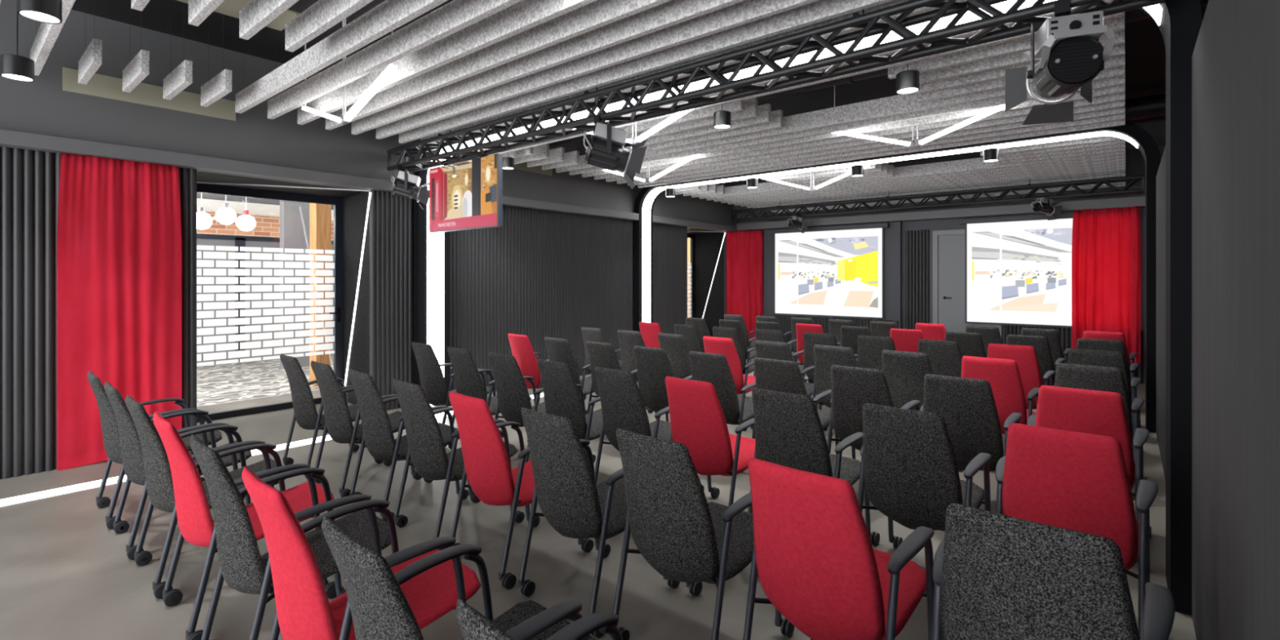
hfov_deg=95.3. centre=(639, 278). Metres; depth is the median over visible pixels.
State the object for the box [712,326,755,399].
chair
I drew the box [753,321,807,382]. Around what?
chair
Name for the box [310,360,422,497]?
chair
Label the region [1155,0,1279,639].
wall
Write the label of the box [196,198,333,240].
wall
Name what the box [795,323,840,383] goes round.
chair
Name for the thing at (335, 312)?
window
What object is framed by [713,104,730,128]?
pendant light
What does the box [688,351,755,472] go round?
chair
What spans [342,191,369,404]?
wall reveal
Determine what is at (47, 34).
ceiling baffle
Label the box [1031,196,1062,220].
spotlight
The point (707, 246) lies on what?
wall reveal
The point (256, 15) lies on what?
ceiling baffle
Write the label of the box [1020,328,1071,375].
chair
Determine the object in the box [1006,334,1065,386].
chair
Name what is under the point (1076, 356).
chair
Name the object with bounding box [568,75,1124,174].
ceiling baffle
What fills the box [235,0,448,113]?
ceiling baffle
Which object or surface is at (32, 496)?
light strip
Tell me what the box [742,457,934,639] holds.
chair
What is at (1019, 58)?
ceiling baffle
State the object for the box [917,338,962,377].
chair
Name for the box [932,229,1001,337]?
door
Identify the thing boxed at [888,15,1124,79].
ceiling baffle
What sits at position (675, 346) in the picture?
chair
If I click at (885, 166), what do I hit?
ceiling baffle
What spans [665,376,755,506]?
chair
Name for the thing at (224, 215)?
globe lamp
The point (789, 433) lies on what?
chair
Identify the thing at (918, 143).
ceiling light
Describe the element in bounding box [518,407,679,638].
chair
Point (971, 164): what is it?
ceiling baffle
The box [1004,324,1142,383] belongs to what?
wall panel
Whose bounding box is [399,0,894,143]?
ceiling baffle
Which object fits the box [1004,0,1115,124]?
spotlight
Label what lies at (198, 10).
ceiling baffle
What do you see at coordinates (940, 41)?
lighting truss
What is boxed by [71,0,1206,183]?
ceiling
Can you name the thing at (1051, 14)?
ceiling baffle
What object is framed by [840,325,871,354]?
chair
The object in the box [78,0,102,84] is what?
ceiling baffle
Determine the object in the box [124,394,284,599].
chair
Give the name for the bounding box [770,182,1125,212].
ceiling baffle
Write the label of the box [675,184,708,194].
ceiling baffle
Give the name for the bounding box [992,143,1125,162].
ceiling baffle
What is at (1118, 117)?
ceiling baffle
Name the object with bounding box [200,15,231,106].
ceiling baffle
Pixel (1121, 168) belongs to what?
ceiling baffle
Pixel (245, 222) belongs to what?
globe lamp
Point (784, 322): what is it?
wall panel
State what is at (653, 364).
chair
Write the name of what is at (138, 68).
ceiling baffle
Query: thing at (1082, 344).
chair
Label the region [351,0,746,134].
ceiling baffle
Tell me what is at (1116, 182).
ceiling baffle
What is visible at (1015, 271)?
picture
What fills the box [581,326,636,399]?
chair
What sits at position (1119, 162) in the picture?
ceiling baffle
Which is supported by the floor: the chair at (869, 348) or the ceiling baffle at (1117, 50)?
the chair at (869, 348)
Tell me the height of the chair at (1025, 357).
0.970 m
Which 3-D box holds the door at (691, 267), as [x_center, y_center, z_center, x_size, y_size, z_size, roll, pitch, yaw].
[0.508,0.275,12.974,0.131,2.650,2.495,0,0,40]
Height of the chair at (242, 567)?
0.970 m
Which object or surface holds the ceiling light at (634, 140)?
hanging from the ceiling
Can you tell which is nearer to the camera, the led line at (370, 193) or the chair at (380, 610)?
the chair at (380, 610)
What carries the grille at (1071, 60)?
attached to the spotlight at (1068, 46)
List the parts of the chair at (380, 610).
backrest, armrest, leg, seat, armrest, leg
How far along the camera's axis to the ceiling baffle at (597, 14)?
4.24 m
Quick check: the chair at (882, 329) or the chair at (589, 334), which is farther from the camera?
the chair at (882, 329)
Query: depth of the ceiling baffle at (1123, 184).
11.55 m
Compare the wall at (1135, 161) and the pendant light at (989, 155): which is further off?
the wall at (1135, 161)
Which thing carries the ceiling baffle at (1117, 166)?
hanging from the ceiling
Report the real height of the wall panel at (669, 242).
2.650 m
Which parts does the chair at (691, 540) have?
leg, backrest, seat frame, leg, seat, armrest, leg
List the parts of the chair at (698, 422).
backrest, leg, leg, seat, armrest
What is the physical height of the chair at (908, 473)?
0.970 m
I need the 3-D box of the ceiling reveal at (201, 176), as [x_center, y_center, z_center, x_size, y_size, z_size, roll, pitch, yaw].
[-4.420,-1.090,6.447,1.055,0.080,2.773,0,0,40]
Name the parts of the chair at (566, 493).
leg, backrest, seat frame, armrest, leg, leg, seat, armrest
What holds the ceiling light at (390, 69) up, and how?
hanging from the ceiling
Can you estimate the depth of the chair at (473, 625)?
1.46 m
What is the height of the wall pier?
2.670 m
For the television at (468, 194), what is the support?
hanging from the lighting truss at (940, 41)
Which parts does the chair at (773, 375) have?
leg, backrest, armrest, seat, leg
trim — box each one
[0,128,737,231]
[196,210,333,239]
[737,195,1145,231]
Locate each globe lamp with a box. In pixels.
[196,192,212,229]
[215,195,235,224]
[235,196,255,231]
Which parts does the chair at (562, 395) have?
backrest, leg, leg, seat, armrest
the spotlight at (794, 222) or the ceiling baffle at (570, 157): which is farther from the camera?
the spotlight at (794, 222)
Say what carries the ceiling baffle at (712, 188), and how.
hanging from the ceiling
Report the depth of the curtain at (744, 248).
12.86 m
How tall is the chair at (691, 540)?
0.970 m
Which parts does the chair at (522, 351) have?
backrest, leg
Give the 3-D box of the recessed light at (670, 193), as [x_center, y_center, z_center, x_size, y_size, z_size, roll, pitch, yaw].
[0.523,-1.835,9.938,0.164,0.890,0.164,0,0,40]
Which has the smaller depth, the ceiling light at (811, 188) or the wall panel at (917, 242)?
the ceiling light at (811, 188)
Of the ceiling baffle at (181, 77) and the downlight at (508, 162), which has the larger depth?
the downlight at (508, 162)
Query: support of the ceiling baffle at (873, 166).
hanging from the ceiling
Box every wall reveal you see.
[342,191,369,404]
[694,231,724,337]
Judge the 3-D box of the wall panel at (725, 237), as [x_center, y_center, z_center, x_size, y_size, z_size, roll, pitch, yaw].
[2.041,0.275,13.229,0.060,2.650,0.420,0,0,40]
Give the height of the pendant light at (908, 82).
0.850 m
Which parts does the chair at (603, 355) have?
leg, backrest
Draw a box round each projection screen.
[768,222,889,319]
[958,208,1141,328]
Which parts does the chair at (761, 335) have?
backrest, armrest, seat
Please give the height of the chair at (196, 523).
0.970 m
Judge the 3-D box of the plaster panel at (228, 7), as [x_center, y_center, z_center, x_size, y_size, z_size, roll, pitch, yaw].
[-3.451,-2.274,4.763,0.500,0.012,1.100,0,0,40]
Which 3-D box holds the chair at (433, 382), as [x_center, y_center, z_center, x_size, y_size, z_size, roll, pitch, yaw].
[-1.909,1.115,5.912,0.601,0.970,0.706,0,0,41]
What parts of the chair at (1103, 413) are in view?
armrest, backrest, seat, leg, armrest, leg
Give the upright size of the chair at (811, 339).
0.970 m
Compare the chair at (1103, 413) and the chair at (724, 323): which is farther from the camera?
the chair at (724, 323)
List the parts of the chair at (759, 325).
backrest, armrest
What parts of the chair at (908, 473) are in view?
leg, armrest, leg, backrest, seat frame, seat, leg, armrest, leg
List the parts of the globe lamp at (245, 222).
globe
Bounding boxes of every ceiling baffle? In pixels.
[30,0,75,75]
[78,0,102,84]
[122,49,149,93]
[131,0,150,11]
[163,4,192,100]
[188,0,224,26]
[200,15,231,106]
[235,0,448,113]
[239,0,298,39]
[267,0,522,119]
[284,0,373,52]
[297,0,596,124]
[325,0,671,129]
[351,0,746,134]
[376,0,820,139]
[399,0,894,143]
[420,0,966,147]
[462,0,1113,155]
[478,1,1124,157]
[501,146,533,158]
[514,143,549,164]
[527,146,564,167]
[542,151,578,169]
[555,66,1124,172]
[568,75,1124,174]
[582,84,1124,177]
[594,93,1124,179]
[605,100,1124,182]
[617,106,1124,183]
[618,100,743,133]
[626,97,757,139]
[627,113,1124,186]
[637,119,1124,187]
[640,103,770,146]
[652,109,782,150]
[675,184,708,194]
[675,185,700,191]
[683,183,716,195]
[691,183,724,197]
[699,151,1125,199]
[706,155,1125,200]
[714,158,1125,201]
[720,161,1125,203]
[728,164,1125,204]
[734,167,1125,205]
[740,169,1125,206]
[746,172,1125,208]
[752,174,1125,208]
[766,164,876,181]
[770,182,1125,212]
[774,163,882,183]
[774,183,1125,213]
[775,182,1118,210]
[782,162,888,185]
[789,164,893,186]
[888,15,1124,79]
[907,43,1124,95]
[916,55,1124,102]
[920,30,1124,84]
[980,136,1123,155]
[991,147,1125,165]
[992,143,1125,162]
[999,139,1125,157]
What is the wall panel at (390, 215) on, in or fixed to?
attached to the wall at (41, 106)
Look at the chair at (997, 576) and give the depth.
1.54 m
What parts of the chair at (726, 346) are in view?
backrest, leg, seat, armrest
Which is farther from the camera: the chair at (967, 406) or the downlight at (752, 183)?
the downlight at (752, 183)
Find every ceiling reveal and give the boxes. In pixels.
[196,171,366,198]
[687,227,719,234]
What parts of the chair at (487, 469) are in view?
leg, backrest, seat frame, armrest, leg, leg, seat, armrest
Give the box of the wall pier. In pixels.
[763,222,902,328]
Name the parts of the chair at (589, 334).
backrest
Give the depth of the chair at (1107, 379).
4.20 m
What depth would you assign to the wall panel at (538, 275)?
8.89 m
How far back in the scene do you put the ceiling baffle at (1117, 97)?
6.58 m
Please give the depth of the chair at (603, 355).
5.77 m
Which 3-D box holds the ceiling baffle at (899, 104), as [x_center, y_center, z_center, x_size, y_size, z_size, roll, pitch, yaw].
[1.281,-1.940,6.697,6.595,0.680,0.050,0,0,40]
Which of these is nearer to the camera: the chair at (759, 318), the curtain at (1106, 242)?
the curtain at (1106, 242)
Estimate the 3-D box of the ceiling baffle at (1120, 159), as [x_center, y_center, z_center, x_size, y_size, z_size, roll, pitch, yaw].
[4.093,-1.940,10.072,6.595,0.680,0.050,0,0,40]
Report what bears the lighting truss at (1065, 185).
hanging from the ceiling
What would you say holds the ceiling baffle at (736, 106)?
hanging from the ceiling
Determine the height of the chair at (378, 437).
0.970 m
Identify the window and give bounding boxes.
[196,234,333,351]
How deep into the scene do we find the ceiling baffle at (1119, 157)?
9.13 m
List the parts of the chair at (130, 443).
leg, backrest, leg, armrest, armrest, leg, seat, leg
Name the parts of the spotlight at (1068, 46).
barn door, barn door, barn door, control knob, handle, barn door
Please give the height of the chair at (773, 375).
0.970 m
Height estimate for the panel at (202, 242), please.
2.340 m
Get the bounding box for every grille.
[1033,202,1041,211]
[1048,36,1102,83]
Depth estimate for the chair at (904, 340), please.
7.25 m
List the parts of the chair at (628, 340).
backrest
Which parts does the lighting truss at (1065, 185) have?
frame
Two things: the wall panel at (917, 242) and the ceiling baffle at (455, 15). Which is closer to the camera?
the ceiling baffle at (455, 15)
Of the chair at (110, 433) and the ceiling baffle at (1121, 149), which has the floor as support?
the chair at (110, 433)
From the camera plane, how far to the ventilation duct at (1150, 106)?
6.96 m
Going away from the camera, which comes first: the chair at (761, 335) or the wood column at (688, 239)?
the chair at (761, 335)
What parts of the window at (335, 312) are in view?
handle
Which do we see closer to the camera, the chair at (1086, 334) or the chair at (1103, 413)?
the chair at (1103, 413)
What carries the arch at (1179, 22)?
on the floor
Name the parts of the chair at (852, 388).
leg, seat frame, leg, backrest, armrest, leg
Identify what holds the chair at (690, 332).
on the floor
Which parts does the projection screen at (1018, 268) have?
screen frame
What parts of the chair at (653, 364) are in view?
backrest, leg, armrest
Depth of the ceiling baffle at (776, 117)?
6.55 m
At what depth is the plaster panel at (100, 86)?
5.31 m
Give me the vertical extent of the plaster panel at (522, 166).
0.160 m
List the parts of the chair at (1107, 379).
backrest, leg, armrest, leg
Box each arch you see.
[413,0,1201,615]
[634,120,1160,432]
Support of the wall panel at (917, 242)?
attached to the wall at (944, 224)
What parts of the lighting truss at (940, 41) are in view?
frame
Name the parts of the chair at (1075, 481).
leg, armrest, backrest, seat frame, seat, leg, armrest, leg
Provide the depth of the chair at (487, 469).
3.14 m
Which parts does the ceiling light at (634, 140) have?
rod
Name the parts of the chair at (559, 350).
backrest, leg, leg, armrest, seat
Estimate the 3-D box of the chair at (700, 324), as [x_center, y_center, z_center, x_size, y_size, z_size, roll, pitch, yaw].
[1.092,1.115,9.513,0.601,0.970,0.706,0,0,42]
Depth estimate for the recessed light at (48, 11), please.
3.02 m
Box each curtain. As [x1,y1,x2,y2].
[57,152,182,470]
[726,230,762,340]
[1071,206,1140,363]
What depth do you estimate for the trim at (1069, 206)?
10.38 m
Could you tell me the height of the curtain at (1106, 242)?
2.356 m
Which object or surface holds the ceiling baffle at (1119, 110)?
hanging from the ceiling
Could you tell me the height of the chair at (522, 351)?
0.970 m
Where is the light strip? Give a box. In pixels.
[0,392,543,506]
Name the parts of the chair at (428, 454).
leg, backrest, seat frame, armrest, leg, leg, armrest, seat, leg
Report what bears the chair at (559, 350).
on the floor
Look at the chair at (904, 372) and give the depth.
5.06 m
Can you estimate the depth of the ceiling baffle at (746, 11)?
4.33 m
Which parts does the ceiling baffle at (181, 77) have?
felt panel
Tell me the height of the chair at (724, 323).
0.970 m
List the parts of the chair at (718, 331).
backrest, leg, seat, armrest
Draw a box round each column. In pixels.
[280,200,309,368]
[309,203,331,386]
[687,237,690,314]
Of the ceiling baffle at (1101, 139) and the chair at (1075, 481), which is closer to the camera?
the chair at (1075, 481)
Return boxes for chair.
[87,370,222,528]
[103,381,252,559]
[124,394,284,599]
[152,411,337,639]
[189,434,391,639]
[241,466,480,639]
[280,353,382,478]
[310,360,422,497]
[320,515,595,639]
[347,368,468,522]
[392,378,524,549]
[411,342,489,447]
[447,346,531,448]
[448,391,593,589]
[456,598,622,639]
[488,352,546,462]
[507,333,548,404]
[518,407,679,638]
[537,359,605,462]
[544,337,594,413]
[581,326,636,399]
[586,341,656,418]
[594,366,704,490]
[613,428,794,639]
[617,329,653,413]
[633,346,692,422]
[637,321,662,382]
[657,333,692,380]
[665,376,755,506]
[673,324,703,352]
[685,317,710,352]
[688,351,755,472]
[702,336,755,431]
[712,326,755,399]
[719,319,755,359]
[724,314,755,348]
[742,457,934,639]
[747,387,879,545]
[751,328,811,399]
[751,340,827,431]
[751,357,839,454]
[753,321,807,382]
[755,315,792,357]
[790,317,813,352]
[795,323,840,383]
[803,332,857,404]
[812,344,858,428]
[827,364,920,458]
[828,319,853,346]
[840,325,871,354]
[856,335,896,369]
[857,403,991,549]
[870,320,897,337]
[881,349,933,410]
[889,328,924,352]
[915,323,946,340]
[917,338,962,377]
[920,373,1022,471]
[931,502,1175,639]
[944,331,986,357]
[958,355,1039,471]
[965,324,1002,355]
[986,343,1055,408]
[995,422,1158,639]
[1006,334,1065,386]
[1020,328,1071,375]
[1026,385,1151,563]
[1053,363,1146,500]
[1067,348,1141,447]
[1075,337,1138,419]
[1082,330,1137,382]
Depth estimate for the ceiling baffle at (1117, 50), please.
4.75 m
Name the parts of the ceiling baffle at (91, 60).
felt panel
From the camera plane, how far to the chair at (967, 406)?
3.73 m
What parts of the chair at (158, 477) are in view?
leg, backrest, leg, armrest, armrest, leg, seat, leg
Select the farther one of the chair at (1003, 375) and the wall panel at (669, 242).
the wall panel at (669, 242)
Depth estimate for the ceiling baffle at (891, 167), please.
9.41 m
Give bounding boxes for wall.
[0,0,770,383]
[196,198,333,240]
[736,207,1145,383]
[770,145,1165,221]
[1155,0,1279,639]
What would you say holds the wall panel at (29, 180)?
attached to the wall at (41, 106)
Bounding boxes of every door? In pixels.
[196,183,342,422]
[687,233,695,318]
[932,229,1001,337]
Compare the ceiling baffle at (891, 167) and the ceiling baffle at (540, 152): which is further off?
the ceiling baffle at (891, 167)
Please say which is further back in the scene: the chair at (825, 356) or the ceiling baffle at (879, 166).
the ceiling baffle at (879, 166)
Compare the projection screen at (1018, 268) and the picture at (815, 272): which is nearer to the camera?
the projection screen at (1018, 268)
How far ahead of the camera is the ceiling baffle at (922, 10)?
4.37 m
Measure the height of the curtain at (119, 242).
2.644 m
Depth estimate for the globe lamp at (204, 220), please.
8.24 m
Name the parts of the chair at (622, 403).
leg, backrest, leg, seat, armrest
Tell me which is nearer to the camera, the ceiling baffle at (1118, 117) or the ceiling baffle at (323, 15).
the ceiling baffle at (323, 15)
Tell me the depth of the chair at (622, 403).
4.06 m
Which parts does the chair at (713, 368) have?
backrest, seat, leg, armrest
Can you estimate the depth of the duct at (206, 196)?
10.28 m
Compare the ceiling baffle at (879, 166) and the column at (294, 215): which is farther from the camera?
the column at (294, 215)
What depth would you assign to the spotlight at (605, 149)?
4.69 m
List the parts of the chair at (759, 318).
backrest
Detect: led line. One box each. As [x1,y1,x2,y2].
[196,181,371,386]
[688,231,725,318]
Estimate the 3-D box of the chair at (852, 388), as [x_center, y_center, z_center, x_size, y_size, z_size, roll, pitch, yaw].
[1.757,1.115,4.383,0.601,0.970,0.706,0,0,42]
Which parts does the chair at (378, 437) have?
leg, backrest, armrest, leg, seat frame, armrest, seat, leg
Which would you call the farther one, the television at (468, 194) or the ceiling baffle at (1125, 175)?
the ceiling baffle at (1125, 175)
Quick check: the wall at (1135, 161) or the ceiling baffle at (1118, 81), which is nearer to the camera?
the ceiling baffle at (1118, 81)
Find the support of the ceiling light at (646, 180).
hanging from the ceiling
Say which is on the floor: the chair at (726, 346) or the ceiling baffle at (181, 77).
the chair at (726, 346)
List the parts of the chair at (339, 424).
leg, backrest, seat frame, armrest, leg, armrest, seat, leg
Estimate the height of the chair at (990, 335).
0.970 m
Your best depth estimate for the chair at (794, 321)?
9.47 m
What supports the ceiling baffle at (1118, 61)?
hanging from the ceiling
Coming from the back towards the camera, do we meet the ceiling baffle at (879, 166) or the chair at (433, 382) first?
the ceiling baffle at (879, 166)
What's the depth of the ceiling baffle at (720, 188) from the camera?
11.15 m
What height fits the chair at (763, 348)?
0.970 m
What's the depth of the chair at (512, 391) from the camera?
4.85 m
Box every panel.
[0,146,196,479]
[62,66,235,120]
[176,0,301,31]
[196,238,333,364]
[369,190,412,410]
[450,204,632,391]
[514,161,552,175]
[653,222,687,333]
[724,231,726,314]
[764,315,898,351]
[905,229,928,329]
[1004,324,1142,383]
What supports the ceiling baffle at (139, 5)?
hanging from the ceiling
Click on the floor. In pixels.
(64, 575)
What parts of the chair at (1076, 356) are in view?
backrest, leg, armrest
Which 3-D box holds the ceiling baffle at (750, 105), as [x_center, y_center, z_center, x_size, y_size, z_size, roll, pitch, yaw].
[0.479,-1.940,6.293,1.740,0.680,0.050,0,0,40]
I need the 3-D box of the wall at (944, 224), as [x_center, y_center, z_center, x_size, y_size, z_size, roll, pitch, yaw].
[5.093,0.175,11.050,7.420,2.850,0.100,0,0,40]
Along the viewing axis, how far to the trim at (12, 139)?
5.78 m
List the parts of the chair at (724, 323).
seat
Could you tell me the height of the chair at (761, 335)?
0.970 m
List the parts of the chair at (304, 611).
leg, backrest, armrest, leg, leg, seat, armrest, leg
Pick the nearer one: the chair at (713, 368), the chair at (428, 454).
the chair at (428, 454)
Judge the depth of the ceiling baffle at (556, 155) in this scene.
8.03 m
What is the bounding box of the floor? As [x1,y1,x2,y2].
[0,353,1196,639]
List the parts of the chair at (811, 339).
backrest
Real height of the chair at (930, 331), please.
0.970 m
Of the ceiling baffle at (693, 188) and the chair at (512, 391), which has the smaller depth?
the chair at (512, 391)
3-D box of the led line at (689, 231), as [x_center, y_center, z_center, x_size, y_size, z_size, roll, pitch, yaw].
[1.182,0.264,12.948,0.996,2.619,1.666,0,0,40]
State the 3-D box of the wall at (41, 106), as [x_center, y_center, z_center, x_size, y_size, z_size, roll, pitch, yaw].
[-2.284,-0.340,8.085,0.120,3.880,17.500,0,0,40]
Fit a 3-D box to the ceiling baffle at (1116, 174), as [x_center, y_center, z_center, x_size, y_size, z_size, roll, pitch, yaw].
[4.971,-1.940,11.126,6.595,0.680,0.050,0,0,40]
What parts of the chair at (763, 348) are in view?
backrest, armrest, seat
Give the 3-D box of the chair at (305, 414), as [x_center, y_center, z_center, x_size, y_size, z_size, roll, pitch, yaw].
[-2.659,1.115,5.011,0.601,0.970,0.706,0,0,42]
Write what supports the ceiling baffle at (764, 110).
hanging from the ceiling
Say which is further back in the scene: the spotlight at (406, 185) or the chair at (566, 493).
the spotlight at (406, 185)
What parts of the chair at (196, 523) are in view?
leg, backrest, leg, armrest, armrest, seat, leg, leg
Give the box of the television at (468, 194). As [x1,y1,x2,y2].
[429,153,502,232]
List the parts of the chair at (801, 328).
backrest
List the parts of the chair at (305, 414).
leg, backrest, leg, armrest, seat, leg, armrest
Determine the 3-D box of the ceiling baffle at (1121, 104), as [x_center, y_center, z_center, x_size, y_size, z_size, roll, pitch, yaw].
[1.984,-1.940,7.541,6.595,0.680,0.050,0,0,40]
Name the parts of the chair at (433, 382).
backrest, armrest, leg, seat, leg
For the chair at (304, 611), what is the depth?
1.86 m
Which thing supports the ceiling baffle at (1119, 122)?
hanging from the ceiling
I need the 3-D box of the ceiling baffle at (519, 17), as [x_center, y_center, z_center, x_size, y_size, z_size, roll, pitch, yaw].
[-1.003,-1.940,3.955,6.595,0.680,0.050,0,0,40]
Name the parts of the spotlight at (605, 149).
handle, barn door, barn door, barn door, barn door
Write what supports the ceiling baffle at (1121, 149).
hanging from the ceiling
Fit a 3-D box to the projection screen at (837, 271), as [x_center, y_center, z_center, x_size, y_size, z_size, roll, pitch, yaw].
[3.774,-0.138,11.876,2.475,1.835,0.120,0,0,40]
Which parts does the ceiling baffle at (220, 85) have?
felt panel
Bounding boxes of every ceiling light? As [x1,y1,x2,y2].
[302,17,396,124]
[573,108,693,144]
[602,154,700,182]
[760,164,870,191]
[831,85,1004,147]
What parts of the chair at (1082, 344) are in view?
backrest, leg, armrest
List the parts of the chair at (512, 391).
leg, backrest, armrest, leg, leg, seat, armrest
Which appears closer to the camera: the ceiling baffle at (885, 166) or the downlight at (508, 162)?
the downlight at (508, 162)
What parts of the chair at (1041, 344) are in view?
armrest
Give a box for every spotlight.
[391,164,429,210]
[582,115,647,189]
[787,214,808,233]
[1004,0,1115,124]
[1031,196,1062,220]
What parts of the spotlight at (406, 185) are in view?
barn door, barn door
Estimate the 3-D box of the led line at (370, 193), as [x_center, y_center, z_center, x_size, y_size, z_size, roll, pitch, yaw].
[-4.047,0.264,6.672,0.995,2.618,1.704,0,0,40]
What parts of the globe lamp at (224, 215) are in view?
globe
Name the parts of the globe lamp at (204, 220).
globe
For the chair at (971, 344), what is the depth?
6.81 m
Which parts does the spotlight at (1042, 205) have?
handle, barn door, barn door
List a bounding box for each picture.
[777,235,878,308]
[971,227,1072,315]
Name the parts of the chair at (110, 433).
leg, backrest, leg, armrest, armrest, leg, leg, seat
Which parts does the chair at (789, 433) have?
leg, backrest, leg, seat, armrest, leg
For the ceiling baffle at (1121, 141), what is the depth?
7.26 m
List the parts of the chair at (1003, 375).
backrest, leg, armrest, leg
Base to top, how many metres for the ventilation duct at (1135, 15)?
0.280 m
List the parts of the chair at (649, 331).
backrest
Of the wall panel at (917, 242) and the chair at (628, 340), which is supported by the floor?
the chair at (628, 340)
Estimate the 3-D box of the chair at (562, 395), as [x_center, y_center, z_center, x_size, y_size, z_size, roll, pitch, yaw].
[-0.451,1.115,4.696,0.601,0.970,0.706,0,0,42]
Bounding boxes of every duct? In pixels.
[196,192,333,209]
[548,0,1208,146]
[1124,93,1165,120]
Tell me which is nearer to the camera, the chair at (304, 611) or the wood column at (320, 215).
the chair at (304, 611)
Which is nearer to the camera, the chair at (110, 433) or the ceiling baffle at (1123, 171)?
the chair at (110, 433)
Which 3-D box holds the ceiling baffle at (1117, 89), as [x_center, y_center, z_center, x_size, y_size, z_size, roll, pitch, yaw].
[1.633,-1.940,7.119,6.595,0.680,0.050,0,0,40]
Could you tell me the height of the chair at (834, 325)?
0.970 m
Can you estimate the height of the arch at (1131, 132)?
3.335 m
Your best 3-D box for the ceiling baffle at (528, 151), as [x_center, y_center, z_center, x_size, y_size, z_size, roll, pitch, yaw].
[-1.675,-1.940,7.731,0.730,0.680,0.050,0,0,40]
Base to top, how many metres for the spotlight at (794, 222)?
0.372 m
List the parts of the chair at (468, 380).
leg, backrest, armrest, leg, armrest, leg, seat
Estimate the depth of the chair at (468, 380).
5.25 m
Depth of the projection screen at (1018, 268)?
9.78 m
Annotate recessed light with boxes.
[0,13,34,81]
[17,0,62,23]
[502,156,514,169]
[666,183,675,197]
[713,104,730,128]
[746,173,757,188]
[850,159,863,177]
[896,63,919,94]
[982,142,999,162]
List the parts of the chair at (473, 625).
backrest, armrest, leg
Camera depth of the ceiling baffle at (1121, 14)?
4.66 m
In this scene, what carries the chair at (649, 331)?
on the floor
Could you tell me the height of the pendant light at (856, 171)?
0.890 m
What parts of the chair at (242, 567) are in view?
leg, backrest, leg, seat frame, armrest, seat, leg, armrest, leg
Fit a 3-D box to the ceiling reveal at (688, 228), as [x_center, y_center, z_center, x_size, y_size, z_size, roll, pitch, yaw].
[0.809,-1.090,12.723,1.055,0.080,2.735,0,0,40]
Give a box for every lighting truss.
[386,0,1165,173]
[731,162,1143,222]
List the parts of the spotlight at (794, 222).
barn door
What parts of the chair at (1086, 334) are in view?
backrest, armrest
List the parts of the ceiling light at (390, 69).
rod, rod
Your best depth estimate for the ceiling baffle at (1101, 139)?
7.08 m
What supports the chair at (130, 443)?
on the floor

